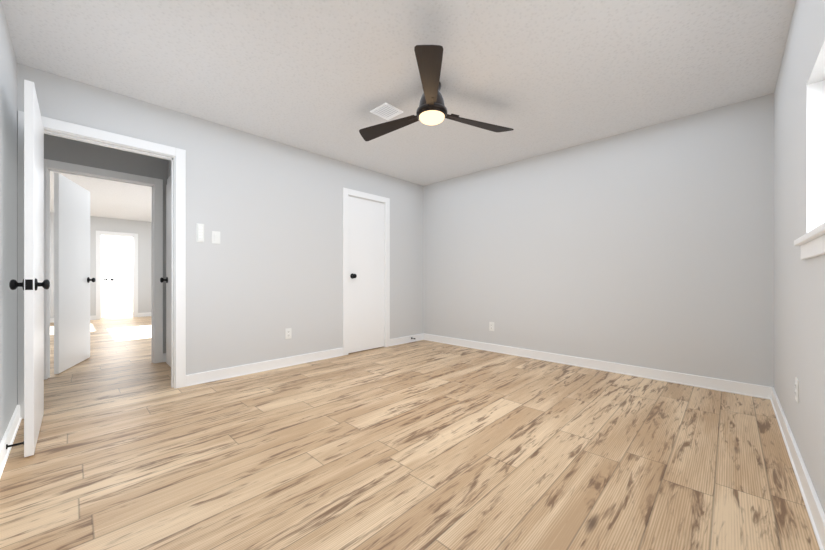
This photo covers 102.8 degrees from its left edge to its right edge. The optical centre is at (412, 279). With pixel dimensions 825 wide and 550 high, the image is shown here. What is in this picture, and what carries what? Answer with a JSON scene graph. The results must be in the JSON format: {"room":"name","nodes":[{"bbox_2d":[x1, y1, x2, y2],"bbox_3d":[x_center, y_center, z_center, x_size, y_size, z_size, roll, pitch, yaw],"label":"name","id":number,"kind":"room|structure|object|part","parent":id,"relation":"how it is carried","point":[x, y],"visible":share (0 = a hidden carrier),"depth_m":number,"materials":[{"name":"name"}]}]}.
{"room":"empty bedroom","nodes":[
{"label":"empty bedroom","id":0,"kind":"room"},
{"bbox_2d":[0,0,16,443],"bbox_3d":[-1.395,-0.260,0.902,3.760,2.440,0.120,0,0,44],"label":"wall","id":1,"kind":"structure","parent":0,"point":[8,230],"depth_m":1.92,"materials":[{"name":"white paint"}]},
{"bbox_2d":[0,405,21,477],"bbox_3d":[-1.345,0.910,0.953,3.760,0.100,0.022,0,0,44],"label":"baseboard","id":2,"kind":"structure","parent":1,"relation":"attached to","point":[11,430],"depth_m":1.87,"materials":[{"name":"white wood"}]},
{"bbox_2d":[6,441,23,449],"bbox_3d":[-2.166,0.905,1.802,0.028,0.028,0.075,0,0,44],"label":"doorstop","id":3,"kind":"object","parent":1,"relation":"attached to","point":[12,445],"visible":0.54,"depth_m":1.79,"materials":[{"name":"black metal"}]},
{"bbox_2d":[9,80,49,456],"bbox_3d":[-2.344,-0.057,2.045,0.794,2.018,0.146,0,0,44],"label":"door","id":4,"kind":"structure","parent":1,"relation":"in","point":[33,269],"depth_m":1.78,"materials":[{"name":"white wood"}]},
{"bbox_3d":[-2.141,0.030,1.783,0.068,0.068,0.056,0,0,44],"label":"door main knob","id":5,"kind":"part","parent":4,"relation":"part of","materials":[{"name":"black metal"}]},
{"bbox_2d":[25,279,32,289],"bbox_3d":[-2.060,0.030,1.767,0.002,0.056,0.027,0,0,44],"label":"door main latchplate","id":6,"kind":"object","parent":4,"relation":"attached to","point":[28,284],"visible":1,"depth_m":1.77,"materials":[{"name":"black metal"}]},
{"bbox_3d":[-2.077,0.030,1.847,0.068,0.068,0.056,0,0,44],"label":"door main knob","id":7,"kind":"part","parent":4,"relation":"part of","materials":[{"name":"black metal"}]},
{"bbox_2d":[50,212,150,317],"bbox_3d":[-7.791,-0.260,7.580,0.120,2.440,5.800,0,0,44],"label":"wall","id":8,"kind":"structure","parent":0,"point":[142,229],"depth_m":8.15,"materials":[{"name":"white paint"}]},
{"bbox_2d":[50,312,150,322],"bbox_3d":[-7.740,0.910,7.530,0.022,0.100,5.800,0,0,44],"label":"baseboard","id":9,"kind":"structure","parent":8,"relation":"attached to","point":[139,315],"depth_m":8.35,"materials":[{"name":"white wood"}]},
{"bbox_2d":[101,236,107,317],"bbox_3d":[-7.698,-0.057,8.193,0.100,2.018,0.604,0,0,-36],"label":"door","id":10,"kind":"structure","parent":8,"relation":"in","point":[103,279],"depth_m":8.24,"materials":[{"name":"white wood"}]},
{"bbox_2d":[96,231,137,319],"bbox_3d":[-7.271,-0.096,8.106,0.139,2.111,0.772,0,0,44],"label":"door frame","id":11,"kind":"structure","parent":8,"relation":"attached to","point":[98,233],"depth_m":8.02,"materials":[{"name":"white wood"}]},
{"bbox_2d":[44,134,167,352],"bbox_3d":[-4.265,-0.260,2.479,0.120,2.440,4.160,0,0,44],"label":"wall","id":12,"kind":"structure","parent":0,"point":[61,149],"depth_m":3.51,"materials":[{"name":"grey paint"}]},
{"bbox_2d":[54,173,95,373],"bbox_3d":[-3.759,-0.057,3.653,0.166,2.018,0.804,0,0,-28],"label":"door","id":13,"kind":"structure","parent":12,"relation":"in","point":[72,279],"depth_m":3.56,"materials":[{"name":"white wood"}]},
{"bbox_2d":[44,159,162,379],"bbox_3d":[-3.269,-0.096,3.498,0.139,2.111,0.972,0,0,44],"label":"door frame","id":14,"kind":"structure","parent":12,"relation":"attached to","point":[156,182],"depth_m":3.68,"materials":[{"name":"white wood"}]},
{"bbox_2d":[101,235,132,313],"bbox_3d":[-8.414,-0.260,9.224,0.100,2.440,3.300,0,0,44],"label":"door frame","id":15,"kind":"structure","parent":0,"point":[116,238],"depth_m":9.12,"materials":[{"name":"white wood"}]},
{"bbox_2d":[109,241,132,312],"bbox_3d":[-8.098,-0.059,9.405,0.100,2.022,0.860,0,0,44],"label":"door","id":16,"kind":"structure","parent":15,"relation":"in","point":[120,276],"depth_m":9.28,"materials":[{"name":"white wood"}]},
{"bbox_2d":[168,160,170,177],"bbox_3d":[-2.423,-0.260,3.508,1.100,2.440,0.120,0,0,44],"label":"wall","id":17,"kind":"structure","parent":0,"point":[169,168],"depth_m":3.78,"materials":[{"name":"white paint"}]},
{"bbox_2d":[160,181,170,366],"bbox_3d":[-2.530,-0.059,3.455,0.760,2.022,0.100,0,0,44],"label":"door","id":18,"kind":"structure","parent":17,"relation":"in","point":[168,274],"depth_m":3.64,"materials":[{"name":"white wood"}]},
{"bbox_3d":[-2.767,0.010,3.659,0.068,0.068,0.066,0,0,44],"label":"knob","id":19,"kind":"part","parent":18,"relation":"part of","materials":[{"name":"black metal"}]},
{"bbox_2d":[17,63,422,404],"bbox_3d":[-1.311,-0.260,3.782,0.120,2.440,4.380,0,0,44],"label":"wall","id":20,"kind":"structure","parent":0,"point":[264,274],"depth_m":3.39,"materials":[{"name":"white paint"}]},
{"bbox_2d":[18,111,185,418],"bbox_3d":[-2.406,-0.096,2.636,0.139,2.111,0.962,0,0,44],"label":"door frame","id":21,"kind":"structure","parent":20,"relation":"attached to","point":[180,248],"depth_m":2.84,"materials":[{"name":"white wood"}]},
{"bbox_2d":[196,223,203,241],"bbox_3d":[-1.948,-0.425,3.021,0.020,0.170,0.062,0,0,44],"label":"remote","id":22,"kind":"object","parent":20,"relation":"attached to","point":[199,232],"visible":1,"depth_m":3.01,"materials":[{"name":"white plastic"}]},
{"bbox_2d":[212,231,219,243],"bbox_3d":[-1.860,-0.395,3.117,0.013,0.116,0.072,0,0,44],"label":"switch plate","id":23,"kind":"object","parent":20,"relation":"attached to","point":[215,237],"visible":1,"depth_m":3.11,"materials":[{"name":"white plastic"}]},
{"bbox_2d":[285,328,291,338],"bbox_3d":[-1.368,0.600,3.629,0.009,0.116,0.072,0,0,44],"label":"electrical outlet","id":24,"kind":"object","parent":20,"relation":"attached to","point":[288,333],"visible":1,"depth_m":3.63,"materials":[{"name":"white plastic"}]},
{"bbox_2d":[186,333,422,386],"bbox_3d":[-0.924,0.910,4.080,0.022,0.100,3.174,0,0,44],"label":"baseboard","id":25,"kind":"structure","parent":20,"relation":"attached to","point":[214,375],"depth_m":3.47,"materials":[{"name":"white wood"}]},
{"bbox_2d":[343,188,389,354],"bbox_3d":[-0.629,-0.096,4.444,0.182,2.111,0.782,0,0,44],"label":"door","id":26,"kind":"structure","parent":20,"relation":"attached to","point":[384,261],"depth_m":4.41,"materials":[{"name":"white wood"}]},
{"bbox_3d":[-0.754,-0.040,4.231,0.066,0.068,0.068,0,0,44],"label":"knob","id":27,"kind":"part","parent":26,"relation":"part of","materials":[{"name":"black metal"}]},
{"bbox_3d":[-0.600,-0.059,4.416,0.100,2.017,0.614,0,0,44],"label":"closet door","id":28,"kind":"part","parent":26,"relation":"part of","materials":[{"name":"white wood"}]},
{"bbox_2d":[1,0,795,221],"bbox_3d":[-4.236,-1.530,4.466,13.120,0.100,7.460,0,0,44],"label":"ceiling","id":29,"kind":"structure","parent":0,"point":[326,77],"depth_m":2.28,"materials":[{"name":"white paint"}]},
{"bbox_2d":[370,103,402,119],"bbox_3d":[-0.228,-1.473,2.903,0.210,0.013,0.210,0,0,44],"label":"ceiling vent","id":30,"kind":"object","parent":29,"relation":"in","point":[391,116],"depth_m":2.89,"materials":[{"name":"white metal"}]},
{"bbox_2d":[418,81,445,124],"bbox_3d":[0.147,-1.337,2.506,0.212,0.287,0.212,0,0,44],"label":"ceiling fan","id":31,"kind":"object","parent":29,"relation":"attached to","point":[432,117],"depth_m":2.45,"materials":[{"name":"white glass"}]},
{"bbox_2d":[416,103,446,116],"bbox_3d":[0.147,-1.267,2.506,0.236,0.034,0.236,0,0,44],"label":"housing","id":32,"kind":"object","parent":31,"relation":"attached to","point":[435,105],"depth_m":2.41,"materials":[{"name":"brown metal"}]},
{"bbox_2d":[359,115,418,140],"bbox_3d":[-0.202,-1.268,2.749,0.641,0.037,0.160,0,0,34],"label":"blade","id":33,"kind":"object","parent":32,"relation":"attached to","point":[372,132],"visible":0.9,"depth_m":2.75,"materials":[{"name":"brown wood"}]},
{"bbox_2d":[414,45,442,104],"bbox_3d":[0.112,-1.268,2.082,0.160,0.037,0.641,0,0,4],"label":"blade","id":34,"kind":"object","parent":32,"relation":"attached to","point":[429,59],"visible":1,"depth_m":1.97,"materials":[{"name":"brown wood"}]},
{"bbox_2d":[445,114,513,131],"bbox_3d":[0.532,-1.268,2.687,0.641,0.037,0.160,0,0,-26],"label":"blade","id":35,"kind":"object","parent":32,"relation":"attached to","point":[484,125],"visible":0.85,"depth_m":2.68,"materials":[{"name":"brown wood"}]},
{"bbox_3d":[0.147,-1.359,2.506,0.212,0.243,0.212,0,0,44],"label":"ceiling fan housing","id":36,"kind":"part","parent":31,"relation":"part of","materials":[{"name":"black metal"}]},
{"bbox_2d":[0,312,819,549],"bbox_3d":[-4.236,1.010,4.466,13.120,0.100,7.460,0,0,44],"label":"floor","id":37,"kind":"structure","parent":0,"point":[423,445],"depth_m":1.74,"materials":[{"name":"brown wood"}]},
{"bbox_2d":[423,93,773,386],"bbox_3d":[1.564,-0.260,3.966,3.760,2.440,0.120,0,0,44],"label":"wall","id":38,"kind":"structure","parent":0,"point":[652,246],"depth_m":3.31,"materials":[{"name":"white paint"}]},
{"bbox_2d":[489,322,493,330],"bbox_3d":[1.052,0.630,4.372,0.072,0.116,0.009,0,0,44],"label":"electrical outlet","id":39,"kind":"object","parent":38,"relation":"attached to","point":[491,326],"visible":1,"depth_m":4.37,"materials":[{"name":"white plastic"}]},
{"bbox_2d":[423,333,771,399],"bbox_3d":[1.515,0.910,3.915,3.760,0.100,0.022,0,0,44],"label":"baseboard","id":40,"kind":"structure","parent":38,"relation":"attached to","point":[748,389],"depth_m":3.31,"materials":[{"name":"white wood"}]},
{"bbox_2d":[774,0,824,512],"bbox_3d":[1.495,-0.260,1.073,0.160,2.440,4.380,0,0,44],"label":"wall","id":41,"kind":"structure","parent":0,"point":[799,318],"depth_m":1.67,"materials":[{"name":"white paint"}]},
{"bbox_2d":[795,377,798,402],"bbox_3d":[1.976,0.570,1.693,0.009,0.116,0.072,0,0,44],"label":"electrical outlet","id":42,"kind":"object","parent":41,"relation":"attached to","point":[796,389],"visible":1,"depth_m":1.68,"materials":[{"name":"white plastic"}]},
{"bbox_2d":[770,387,824,549],"bbox_3d":[1.429,0.910,1.136,0.022,0.100,4.140,0,0,44],"label":"baseboard","id":43,"kind":"structure","parent":41,"relation":"attached to","point":[816,513],"depth_m":1.49,"materials":[{"name":"white wood"}]},
{"bbox_2d":[794,222,824,259],"bbox_3d":[1.322,-0.136,0.919,0.195,0.092,1.560,0,0,44],"label":"window sill","id":44,"kind":"structure","parent":41,"relation":"in","point":[811,243],"depth_m":1.26,"materials":[{"name":"white wood"}]},
{"bbox_2d":[806,80,824,232],"bbox_3d":[1.335,-0.525,0.908,0.161,0.730,1.480,0,0,44],"label":"window","id":45,"kind":"structure","parent":41,"relation":"in","point":[815,155],"depth_m":1.47,"materials":[{"name":"white"}]},
{"bbox_2d":[807,37,824,84],"bbox_3d":[1.335,-0.884,0.908,0.161,0.012,1.456,0,0,44],"label":"window frame","id":46,"kind":"structure","parent":41,"relation":"attached to","point":[817,73],"depth_m":1.37,"materials":[{"name":"white paint"}]}
]}

